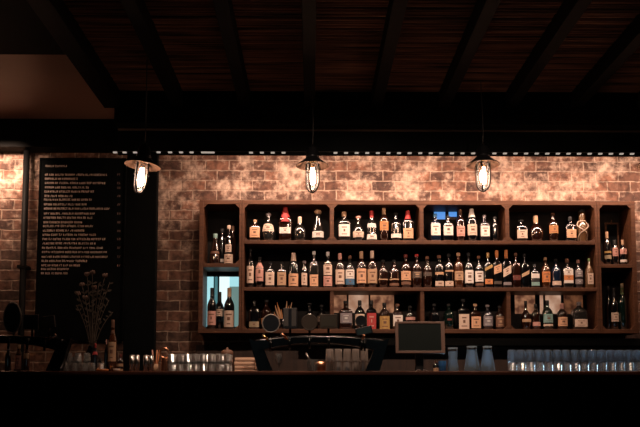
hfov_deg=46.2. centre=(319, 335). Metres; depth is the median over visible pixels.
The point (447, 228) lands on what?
bottle
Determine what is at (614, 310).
wine bottle
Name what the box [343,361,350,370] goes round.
glass
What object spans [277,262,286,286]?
bottle
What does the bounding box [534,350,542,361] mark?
tumbler
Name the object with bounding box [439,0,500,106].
rafter
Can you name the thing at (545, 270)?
bottle
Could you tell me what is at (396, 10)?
rafter
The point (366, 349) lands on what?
glass
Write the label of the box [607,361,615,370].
tumbler
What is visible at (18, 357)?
bottle
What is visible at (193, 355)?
glass
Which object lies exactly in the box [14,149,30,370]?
pipe
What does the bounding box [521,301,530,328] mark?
bottle
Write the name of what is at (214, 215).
shelving unit
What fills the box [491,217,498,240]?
bottle
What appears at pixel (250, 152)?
string
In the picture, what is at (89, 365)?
shot glass
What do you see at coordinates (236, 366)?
pack
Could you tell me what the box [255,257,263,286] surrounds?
bottle
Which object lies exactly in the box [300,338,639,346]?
ledge
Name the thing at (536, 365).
tumbler
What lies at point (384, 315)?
bottle
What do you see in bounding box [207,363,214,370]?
glass
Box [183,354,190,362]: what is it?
glass
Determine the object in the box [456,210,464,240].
bottle
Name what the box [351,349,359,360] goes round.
glass
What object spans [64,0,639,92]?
ceiling
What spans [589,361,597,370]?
tumbler
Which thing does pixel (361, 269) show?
bottle
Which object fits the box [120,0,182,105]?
rafter
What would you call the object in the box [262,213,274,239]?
bottle
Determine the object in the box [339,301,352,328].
bottle
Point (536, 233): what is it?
bottle
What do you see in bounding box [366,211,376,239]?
bottle
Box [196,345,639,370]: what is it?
panel
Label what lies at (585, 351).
tumbler
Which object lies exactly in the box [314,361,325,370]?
bowl
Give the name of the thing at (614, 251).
bottle
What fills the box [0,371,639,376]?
countertop
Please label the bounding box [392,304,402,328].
bottle
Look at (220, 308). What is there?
wine bottle
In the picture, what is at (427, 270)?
bottle
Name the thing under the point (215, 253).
bottle
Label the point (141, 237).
post
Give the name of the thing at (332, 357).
glass
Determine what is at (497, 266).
bottle
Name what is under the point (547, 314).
bottle
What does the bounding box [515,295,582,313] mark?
window
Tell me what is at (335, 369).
glass
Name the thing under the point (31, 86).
soffit
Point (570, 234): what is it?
bottle
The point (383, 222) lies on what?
bottle
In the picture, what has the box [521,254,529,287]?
bottle
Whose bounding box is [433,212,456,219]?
window
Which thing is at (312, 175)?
bulb
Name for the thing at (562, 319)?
bottle
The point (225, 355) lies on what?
glass
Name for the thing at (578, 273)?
bottle
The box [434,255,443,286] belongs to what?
bottle
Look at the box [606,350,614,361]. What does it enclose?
tumbler
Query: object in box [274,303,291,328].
dried leaves
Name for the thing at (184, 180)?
wall
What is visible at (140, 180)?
bulb
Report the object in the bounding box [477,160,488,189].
bulb
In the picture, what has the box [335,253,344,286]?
bottle
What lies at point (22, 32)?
ceiling panel
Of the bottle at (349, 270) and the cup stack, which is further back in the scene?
the bottle at (349, 270)
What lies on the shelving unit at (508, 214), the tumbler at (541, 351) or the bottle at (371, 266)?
the bottle at (371, 266)
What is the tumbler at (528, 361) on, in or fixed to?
on the bar counter at (27, 398)
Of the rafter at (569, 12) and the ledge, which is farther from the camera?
the ledge
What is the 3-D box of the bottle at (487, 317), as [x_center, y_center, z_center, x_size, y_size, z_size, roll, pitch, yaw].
[1.599,-0.177,7.152,0.099,0.240,0.101,0,-5,-1]
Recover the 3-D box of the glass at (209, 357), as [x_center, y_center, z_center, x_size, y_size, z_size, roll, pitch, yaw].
[-0.796,0.165,5.486,0.055,0.071,0.055,0,-5,-3]
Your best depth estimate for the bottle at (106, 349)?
5.52 m
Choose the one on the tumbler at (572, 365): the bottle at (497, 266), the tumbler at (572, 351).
the tumbler at (572, 351)
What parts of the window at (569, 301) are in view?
pane, pane, pane, pane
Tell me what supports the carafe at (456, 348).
on the bar counter at (27, 398)
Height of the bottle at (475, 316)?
0.249 m
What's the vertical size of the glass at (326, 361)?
0.088 m
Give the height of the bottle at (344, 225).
0.295 m
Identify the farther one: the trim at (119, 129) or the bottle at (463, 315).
the bottle at (463, 315)
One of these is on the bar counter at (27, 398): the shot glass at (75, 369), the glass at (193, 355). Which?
the shot glass at (75, 369)
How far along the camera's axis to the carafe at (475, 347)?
5.53 m
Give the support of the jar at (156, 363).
on the bar counter at (27, 398)
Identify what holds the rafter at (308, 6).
attached to the ceiling
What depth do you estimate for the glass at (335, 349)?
5.51 m
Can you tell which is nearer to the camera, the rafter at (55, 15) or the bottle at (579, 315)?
the rafter at (55, 15)
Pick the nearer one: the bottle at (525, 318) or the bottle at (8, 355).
the bottle at (8, 355)
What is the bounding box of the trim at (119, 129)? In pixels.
[118,128,639,131]
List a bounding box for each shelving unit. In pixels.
[198,200,243,335]
[241,200,599,335]
[590,201,638,335]
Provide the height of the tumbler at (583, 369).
0.086 m
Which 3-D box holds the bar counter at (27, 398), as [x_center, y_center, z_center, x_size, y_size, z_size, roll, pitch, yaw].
[0.243,0.831,5.334,7.800,1.140,0.760,0,-5,-1]
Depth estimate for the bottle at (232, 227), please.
7.25 m
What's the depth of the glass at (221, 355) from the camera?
5.49 m
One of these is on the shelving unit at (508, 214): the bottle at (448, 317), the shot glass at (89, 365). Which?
the bottle at (448, 317)
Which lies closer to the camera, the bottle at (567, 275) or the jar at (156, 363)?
the jar at (156, 363)
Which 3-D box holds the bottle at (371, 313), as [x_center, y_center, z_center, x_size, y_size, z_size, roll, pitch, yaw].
[0.488,-0.199,7.142,0.099,0.281,0.084,0,-5,-1]
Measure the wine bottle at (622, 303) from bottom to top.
0.449 m
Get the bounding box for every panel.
[0,0,65,54]
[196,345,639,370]
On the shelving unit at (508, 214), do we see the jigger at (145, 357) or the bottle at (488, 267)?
the bottle at (488, 267)
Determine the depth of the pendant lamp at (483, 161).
6.33 m
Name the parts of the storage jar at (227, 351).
lid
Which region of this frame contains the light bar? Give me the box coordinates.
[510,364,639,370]
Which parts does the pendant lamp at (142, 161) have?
bulb, lamp shade, cord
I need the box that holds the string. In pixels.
[112,151,639,154]
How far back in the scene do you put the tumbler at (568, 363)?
5.51 m
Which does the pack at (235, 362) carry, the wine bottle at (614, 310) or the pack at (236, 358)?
the pack at (236, 358)
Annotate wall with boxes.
[0,153,639,370]
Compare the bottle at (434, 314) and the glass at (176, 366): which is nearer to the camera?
the glass at (176, 366)
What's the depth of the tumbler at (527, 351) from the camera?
5.52 m
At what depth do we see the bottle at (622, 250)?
7.19 m
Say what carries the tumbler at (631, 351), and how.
on the tumbler at (626, 365)
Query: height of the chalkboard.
1.795 m
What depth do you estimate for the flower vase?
5.66 m
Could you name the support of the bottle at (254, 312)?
on the shelving unit at (508, 214)
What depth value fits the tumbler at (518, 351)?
5.52 m
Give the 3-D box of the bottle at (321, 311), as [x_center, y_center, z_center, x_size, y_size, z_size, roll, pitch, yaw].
[0.014,-0.178,7.135,0.094,0.238,0.096,0,-5,-1]
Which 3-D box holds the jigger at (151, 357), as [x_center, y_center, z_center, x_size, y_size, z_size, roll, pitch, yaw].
[-1.241,0.206,5.518,0.039,0.135,0.040,0,-5,-1]
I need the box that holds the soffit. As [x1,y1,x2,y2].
[0,54,113,118]
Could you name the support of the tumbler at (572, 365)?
on the bar counter at (27, 398)
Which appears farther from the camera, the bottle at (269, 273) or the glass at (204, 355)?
the bottle at (269, 273)
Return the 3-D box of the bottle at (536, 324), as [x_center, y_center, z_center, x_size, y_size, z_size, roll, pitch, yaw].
[2.061,-0.182,7.158,0.081,0.250,0.082,0,-5,-1]
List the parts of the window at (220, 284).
pane, pane, pane, pane, pane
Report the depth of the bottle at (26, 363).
5.49 m
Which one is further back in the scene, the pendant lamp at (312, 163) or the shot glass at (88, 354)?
the pendant lamp at (312, 163)
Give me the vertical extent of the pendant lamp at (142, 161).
1.110 m
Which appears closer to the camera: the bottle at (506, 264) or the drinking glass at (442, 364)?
the drinking glass at (442, 364)
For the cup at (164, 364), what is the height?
0.114 m
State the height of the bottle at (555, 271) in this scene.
0.291 m
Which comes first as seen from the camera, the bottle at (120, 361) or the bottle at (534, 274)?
the bottle at (120, 361)
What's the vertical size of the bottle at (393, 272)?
0.278 m
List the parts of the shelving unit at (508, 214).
panel, panel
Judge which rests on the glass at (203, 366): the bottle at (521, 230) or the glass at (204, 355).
the glass at (204, 355)
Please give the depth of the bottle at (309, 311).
7.12 m
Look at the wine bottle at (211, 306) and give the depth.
7.09 m
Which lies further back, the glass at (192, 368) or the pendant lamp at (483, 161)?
the pendant lamp at (483, 161)
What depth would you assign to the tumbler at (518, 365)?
5.51 m
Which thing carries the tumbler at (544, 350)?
on the tumbler at (550, 364)
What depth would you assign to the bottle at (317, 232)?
7.16 m
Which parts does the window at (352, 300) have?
pane, pane, pane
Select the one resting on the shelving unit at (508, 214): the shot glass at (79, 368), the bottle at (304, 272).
the bottle at (304, 272)
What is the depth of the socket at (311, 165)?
6.32 m
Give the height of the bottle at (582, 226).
0.326 m
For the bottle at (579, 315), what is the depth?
7.11 m
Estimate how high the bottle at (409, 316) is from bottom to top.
0.229 m
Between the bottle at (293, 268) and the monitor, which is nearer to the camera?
the monitor
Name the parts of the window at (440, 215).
pane, pane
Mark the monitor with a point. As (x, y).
(419, 338)
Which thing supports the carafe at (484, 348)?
on the bar counter at (27, 398)
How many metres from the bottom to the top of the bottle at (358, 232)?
0.256 m
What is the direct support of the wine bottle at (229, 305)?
on the shelving unit at (214, 215)
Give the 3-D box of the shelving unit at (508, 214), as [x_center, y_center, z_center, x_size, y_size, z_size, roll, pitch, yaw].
[0.948,-0.646,7.232,3.376,1.267,0.297,0,-5,-1]
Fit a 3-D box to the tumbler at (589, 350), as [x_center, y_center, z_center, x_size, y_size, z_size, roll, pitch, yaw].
[2.010,0.146,5.527,0.063,0.086,0.063,2,-5,-24]
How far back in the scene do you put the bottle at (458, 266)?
7.15 m
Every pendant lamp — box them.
[124,58,160,194]
[296,96,328,192]
[466,81,499,191]
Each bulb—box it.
[134,160,148,192]
[307,161,317,190]
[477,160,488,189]
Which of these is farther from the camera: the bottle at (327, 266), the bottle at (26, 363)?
the bottle at (327, 266)
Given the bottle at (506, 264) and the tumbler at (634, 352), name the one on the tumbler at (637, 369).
the tumbler at (634, 352)
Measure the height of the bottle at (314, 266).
0.359 m
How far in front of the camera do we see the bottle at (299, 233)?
7.15 m
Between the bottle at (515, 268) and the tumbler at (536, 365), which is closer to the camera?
the tumbler at (536, 365)
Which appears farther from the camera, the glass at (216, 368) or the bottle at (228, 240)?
the bottle at (228, 240)
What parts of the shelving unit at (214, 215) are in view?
panel, panel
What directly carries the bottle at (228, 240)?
on the shelving unit at (214, 215)
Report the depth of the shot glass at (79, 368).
5.44 m
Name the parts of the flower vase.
stem, stem, stem, stem, stem, stem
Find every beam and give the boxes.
[0,119,117,152]
[114,91,639,129]
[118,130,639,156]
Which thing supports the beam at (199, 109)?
attached to the ceiling
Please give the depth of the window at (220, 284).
7.35 m
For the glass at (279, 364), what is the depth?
5.52 m
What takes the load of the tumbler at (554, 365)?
on the bar counter at (27, 398)
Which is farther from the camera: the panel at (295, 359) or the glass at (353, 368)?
the panel at (295, 359)
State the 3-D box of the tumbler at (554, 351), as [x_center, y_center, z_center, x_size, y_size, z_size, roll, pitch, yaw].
[1.744,0.145,5.524,0.063,0.086,0.063,-4,-6,39]
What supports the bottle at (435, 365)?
on the bar counter at (27, 398)
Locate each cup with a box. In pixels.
[161,357,167,370]
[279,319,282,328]
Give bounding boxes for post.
[123,155,158,370]
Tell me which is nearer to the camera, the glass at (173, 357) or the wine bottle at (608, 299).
the glass at (173, 357)
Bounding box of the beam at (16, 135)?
[0,119,117,152]
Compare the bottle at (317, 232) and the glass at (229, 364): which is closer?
the glass at (229, 364)
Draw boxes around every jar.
[152,350,159,370]
[220,347,233,370]
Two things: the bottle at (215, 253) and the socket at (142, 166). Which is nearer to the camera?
the socket at (142, 166)
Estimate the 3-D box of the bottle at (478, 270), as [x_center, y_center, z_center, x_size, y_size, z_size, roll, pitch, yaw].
[1.522,-0.610,7.185,0.086,0.318,0.088,0,-5,-1]
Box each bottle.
[5,348,10,370]
[15,345,21,370]
[23,346,29,370]
[92,343,97,370]
[104,339,107,368]
[108,320,116,370]
[117,354,122,370]
[207,288,216,328]
[210,234,219,262]
[216,292,223,328]
[218,229,223,262]
[224,225,233,262]
[224,288,233,328]
[231,226,235,262]
[247,248,253,286]
[248,301,259,328]
[249,220,260,239]
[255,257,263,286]
[261,300,271,328]
[262,213,274,239]
[265,262,274,286]
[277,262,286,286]
[278,207,291,239]
[288,253,298,286]
[293,217,305,239]
[301,261,307,286]
[305,303,313,314]
[309,251,318,286]
[312,210,323,239]
[317,305,325,328]
[323,252,331,286]
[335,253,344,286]
[338,211,350,239]
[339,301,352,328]
[345,256,354,286]
[352,216,363,239]
[355,300,364,328]
[356,251,366,286]
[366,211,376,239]
[366,300,376,328]
[367,251,376,286]
[378,260,387,286]
[379,208,388,239]
[379,303,389,328]
[389,260,398,286]
[390,213,401,239]
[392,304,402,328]
[400,254,410,286]
[402,211,413,239]
[405,306,414,320]
[411,254,421,286]
[423,256,431,286]
[429,214,440,239]
[429,304,439,320]
[433,360,438,370]
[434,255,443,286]
[442,216,453,239]
[443,304,453,328]
[444,254,453,286]
[454,253,463,286]
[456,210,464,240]
[457,299,469,328]
[464,253,473,286]
[467,209,476,240]
[470,304,480,328]
[474,256,483,286]
[479,215,489,240]
[482,305,492,328]
[483,253,492,286]
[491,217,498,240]
[492,250,501,287]
[495,306,504,328]
[502,250,511,287]
[511,253,520,287]
[514,220,527,240]
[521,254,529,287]
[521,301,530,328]
[529,216,543,240]
[530,264,539,287]
[531,304,540,328]
[541,257,550,287]
[542,300,552,328]
[548,213,557,240]
[551,259,560,287]
[556,303,567,328]
[561,259,573,287]
[564,217,576,240]
[570,302,587,328]
[574,260,582,287]
[585,258,593,287]
[603,232,611,263]
[605,286,610,328]
[610,288,618,328]
[611,240,618,263]
[618,283,627,328]
[619,240,626,263]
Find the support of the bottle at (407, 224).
on the shelving unit at (508, 214)
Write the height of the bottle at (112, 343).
0.395 m
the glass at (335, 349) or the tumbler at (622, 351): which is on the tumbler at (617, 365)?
the tumbler at (622, 351)
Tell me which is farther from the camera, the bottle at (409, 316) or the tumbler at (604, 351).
the bottle at (409, 316)
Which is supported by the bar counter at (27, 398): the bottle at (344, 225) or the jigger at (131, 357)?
the jigger at (131, 357)
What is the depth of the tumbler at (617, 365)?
5.51 m
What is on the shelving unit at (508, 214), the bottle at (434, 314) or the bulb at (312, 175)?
the bottle at (434, 314)
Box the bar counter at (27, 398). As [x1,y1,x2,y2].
[0,371,639,426]
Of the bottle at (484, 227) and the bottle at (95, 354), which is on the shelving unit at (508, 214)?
the bottle at (484, 227)
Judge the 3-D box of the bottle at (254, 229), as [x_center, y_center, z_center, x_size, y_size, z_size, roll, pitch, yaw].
[-0.624,-1.008,7.194,0.114,0.215,0.095,0,-5,-1]
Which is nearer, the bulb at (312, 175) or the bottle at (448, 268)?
the bulb at (312, 175)
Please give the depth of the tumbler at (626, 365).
5.52 m
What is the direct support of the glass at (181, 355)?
on the glass at (176, 366)
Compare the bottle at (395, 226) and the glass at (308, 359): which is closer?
the glass at (308, 359)
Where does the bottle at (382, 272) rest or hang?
on the shelving unit at (508, 214)
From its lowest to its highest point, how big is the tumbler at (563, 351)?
0.086 m
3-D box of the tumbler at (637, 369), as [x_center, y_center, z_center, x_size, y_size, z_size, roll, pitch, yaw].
[2.343,0.232,5.524,0.062,0.086,0.062,-4,-6,41]
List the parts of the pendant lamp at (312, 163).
lamp shade, bulb, cord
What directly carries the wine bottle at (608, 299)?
on the shelving unit at (621, 212)
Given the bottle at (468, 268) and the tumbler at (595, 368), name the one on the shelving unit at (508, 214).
the bottle at (468, 268)
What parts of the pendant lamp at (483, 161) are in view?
cord, bulb, lamp shade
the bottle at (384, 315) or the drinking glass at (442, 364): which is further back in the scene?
the bottle at (384, 315)
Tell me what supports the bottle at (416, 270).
on the shelving unit at (508, 214)
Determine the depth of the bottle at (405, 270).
7.14 m
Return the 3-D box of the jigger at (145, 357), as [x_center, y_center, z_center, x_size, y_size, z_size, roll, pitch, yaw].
[-1.281,0.206,5.518,0.039,0.135,0.040,0,-5,-1]
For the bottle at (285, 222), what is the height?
0.338 m
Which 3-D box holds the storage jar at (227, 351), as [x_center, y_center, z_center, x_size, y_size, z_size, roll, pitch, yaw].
[-0.702,0.185,5.666,0.099,0.200,0.099,0,-5,-1]
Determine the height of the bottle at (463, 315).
0.297 m
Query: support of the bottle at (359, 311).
on the shelving unit at (508, 214)
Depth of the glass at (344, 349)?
5.52 m
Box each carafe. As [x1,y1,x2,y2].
[447,347,458,370]
[464,346,479,370]
[480,346,494,370]
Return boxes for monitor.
[395,321,444,370]
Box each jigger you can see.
[129,355,133,370]
[134,355,139,370]
[143,355,148,370]
[148,355,153,370]
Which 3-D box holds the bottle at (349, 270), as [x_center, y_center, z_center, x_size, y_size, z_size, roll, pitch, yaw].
[0.286,-0.610,7.172,0.092,0.316,0.094,0,-5,-1]
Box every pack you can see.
[234,361,255,365]
[234,365,255,369]
[234,369,255,370]
[235,357,254,360]
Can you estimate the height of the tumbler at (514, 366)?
0.086 m
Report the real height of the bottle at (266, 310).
0.285 m
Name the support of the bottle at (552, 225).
on the shelving unit at (508, 214)
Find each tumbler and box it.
[507,350,515,361]
[508,361,515,370]
[517,350,524,361]
[517,361,524,370]
[525,350,533,361]
[526,361,533,370]
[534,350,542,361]
[535,361,542,370]
[543,350,551,361]
[544,361,551,370]
[552,350,560,361]
[553,361,560,370]
[561,350,569,361]
[562,361,569,370]
[570,350,578,361]
[571,361,578,370]
[579,350,587,361]
[580,361,587,370]
[588,350,596,361]
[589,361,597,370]
[597,350,605,361]
[598,361,606,370]
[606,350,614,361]
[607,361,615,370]
[615,350,624,361]
[616,361,624,370]
[624,350,632,361]
[625,362,633,370]
[633,350,639,361]
[634,362,639,370]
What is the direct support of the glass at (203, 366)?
on the bar counter at (27, 398)
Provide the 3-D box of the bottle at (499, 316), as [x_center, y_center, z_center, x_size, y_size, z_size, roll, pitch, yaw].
[1.714,-0.172,7.153,0.089,0.230,0.092,0,-5,-1]
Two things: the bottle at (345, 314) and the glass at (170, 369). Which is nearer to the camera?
the glass at (170, 369)
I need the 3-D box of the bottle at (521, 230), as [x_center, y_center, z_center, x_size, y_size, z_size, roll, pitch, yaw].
[1.936,-1.009,7.221,0.118,0.221,0.099,0,-5,-1]
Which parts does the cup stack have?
ring handle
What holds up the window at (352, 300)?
in the wall
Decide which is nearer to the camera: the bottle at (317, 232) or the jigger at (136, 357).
the jigger at (136, 357)
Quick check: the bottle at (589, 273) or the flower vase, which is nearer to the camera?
the flower vase
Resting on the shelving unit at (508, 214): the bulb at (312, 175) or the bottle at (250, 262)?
the bottle at (250, 262)
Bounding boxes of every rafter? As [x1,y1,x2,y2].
[27,0,119,107]
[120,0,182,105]
[212,0,249,106]
[301,0,315,106]
[371,0,407,106]
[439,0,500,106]
[505,0,591,107]
[571,13,639,107]
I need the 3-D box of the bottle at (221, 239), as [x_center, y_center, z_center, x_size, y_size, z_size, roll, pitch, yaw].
[-0.948,-0.855,7.259,0.076,0.367,0.078,0,-5,-1]
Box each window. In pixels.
[207,275,238,326]
[334,295,393,312]
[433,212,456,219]
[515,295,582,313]
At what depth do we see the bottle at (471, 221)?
7.18 m
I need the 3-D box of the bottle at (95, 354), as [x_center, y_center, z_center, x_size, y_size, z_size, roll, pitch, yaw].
[-1.657,0.164,5.527,0.038,0.221,0.038,0,-5,-1]
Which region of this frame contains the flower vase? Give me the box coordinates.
[74,270,112,370]
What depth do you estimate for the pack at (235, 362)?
5.46 m
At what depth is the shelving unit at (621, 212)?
7.18 m
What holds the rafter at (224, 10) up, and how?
attached to the ceiling
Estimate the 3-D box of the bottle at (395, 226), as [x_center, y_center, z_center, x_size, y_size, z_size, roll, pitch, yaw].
[0.730,-1.042,7.211,0.108,0.287,0.110,0,-5,-1]
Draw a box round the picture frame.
[604,220,618,261]
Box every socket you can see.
[140,161,145,168]
[310,161,314,167]
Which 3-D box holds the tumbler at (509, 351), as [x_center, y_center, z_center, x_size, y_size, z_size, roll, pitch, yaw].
[1.411,0.145,5.521,0.063,0.086,0.063,2,-5,-23]
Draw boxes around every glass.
[69,362,76,370]
[74,353,81,362]
[78,362,85,370]
[83,353,90,362]
[87,362,94,370]
[167,353,174,362]
[167,363,174,370]
[175,354,182,362]
[175,363,182,370]
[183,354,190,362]
[191,354,198,362]
[191,363,198,370]
[199,354,206,362]
[199,363,206,370]
[207,354,214,362]
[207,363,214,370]
[215,354,222,362]
[215,363,222,370]
[223,354,230,362]
[223,363,230,370]
[275,353,281,365]
[305,353,317,370]
[325,349,333,360]
[326,361,332,370]
[334,349,341,360]
[334,361,341,370]
[343,349,350,360]
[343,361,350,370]
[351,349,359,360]
[352,361,359,370]
[360,349,367,360]
[438,361,445,370]
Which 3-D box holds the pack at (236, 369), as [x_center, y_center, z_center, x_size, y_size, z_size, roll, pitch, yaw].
[-0.548,0.260,5.521,0.152,0.029,0.120,0,-5,-1]
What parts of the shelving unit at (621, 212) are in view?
panel, panel, panel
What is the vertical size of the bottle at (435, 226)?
0.278 m
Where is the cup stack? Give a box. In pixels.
[159,347,168,370]
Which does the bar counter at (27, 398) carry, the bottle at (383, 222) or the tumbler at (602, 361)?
the tumbler at (602, 361)
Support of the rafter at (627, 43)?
attached to the ceiling
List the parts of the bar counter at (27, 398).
moulding, panel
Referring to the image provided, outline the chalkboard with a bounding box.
[34,158,126,339]
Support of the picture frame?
on the shelving unit at (621, 212)
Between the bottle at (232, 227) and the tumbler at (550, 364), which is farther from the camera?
the bottle at (232, 227)
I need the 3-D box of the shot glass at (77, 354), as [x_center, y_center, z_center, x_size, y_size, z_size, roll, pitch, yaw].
[-1.784,0.162,5.526,0.057,0.075,0.059,2,-5,-21]
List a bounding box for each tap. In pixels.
[0,302,72,370]
[249,308,388,370]
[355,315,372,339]
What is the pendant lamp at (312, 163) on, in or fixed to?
hanging from the ceiling

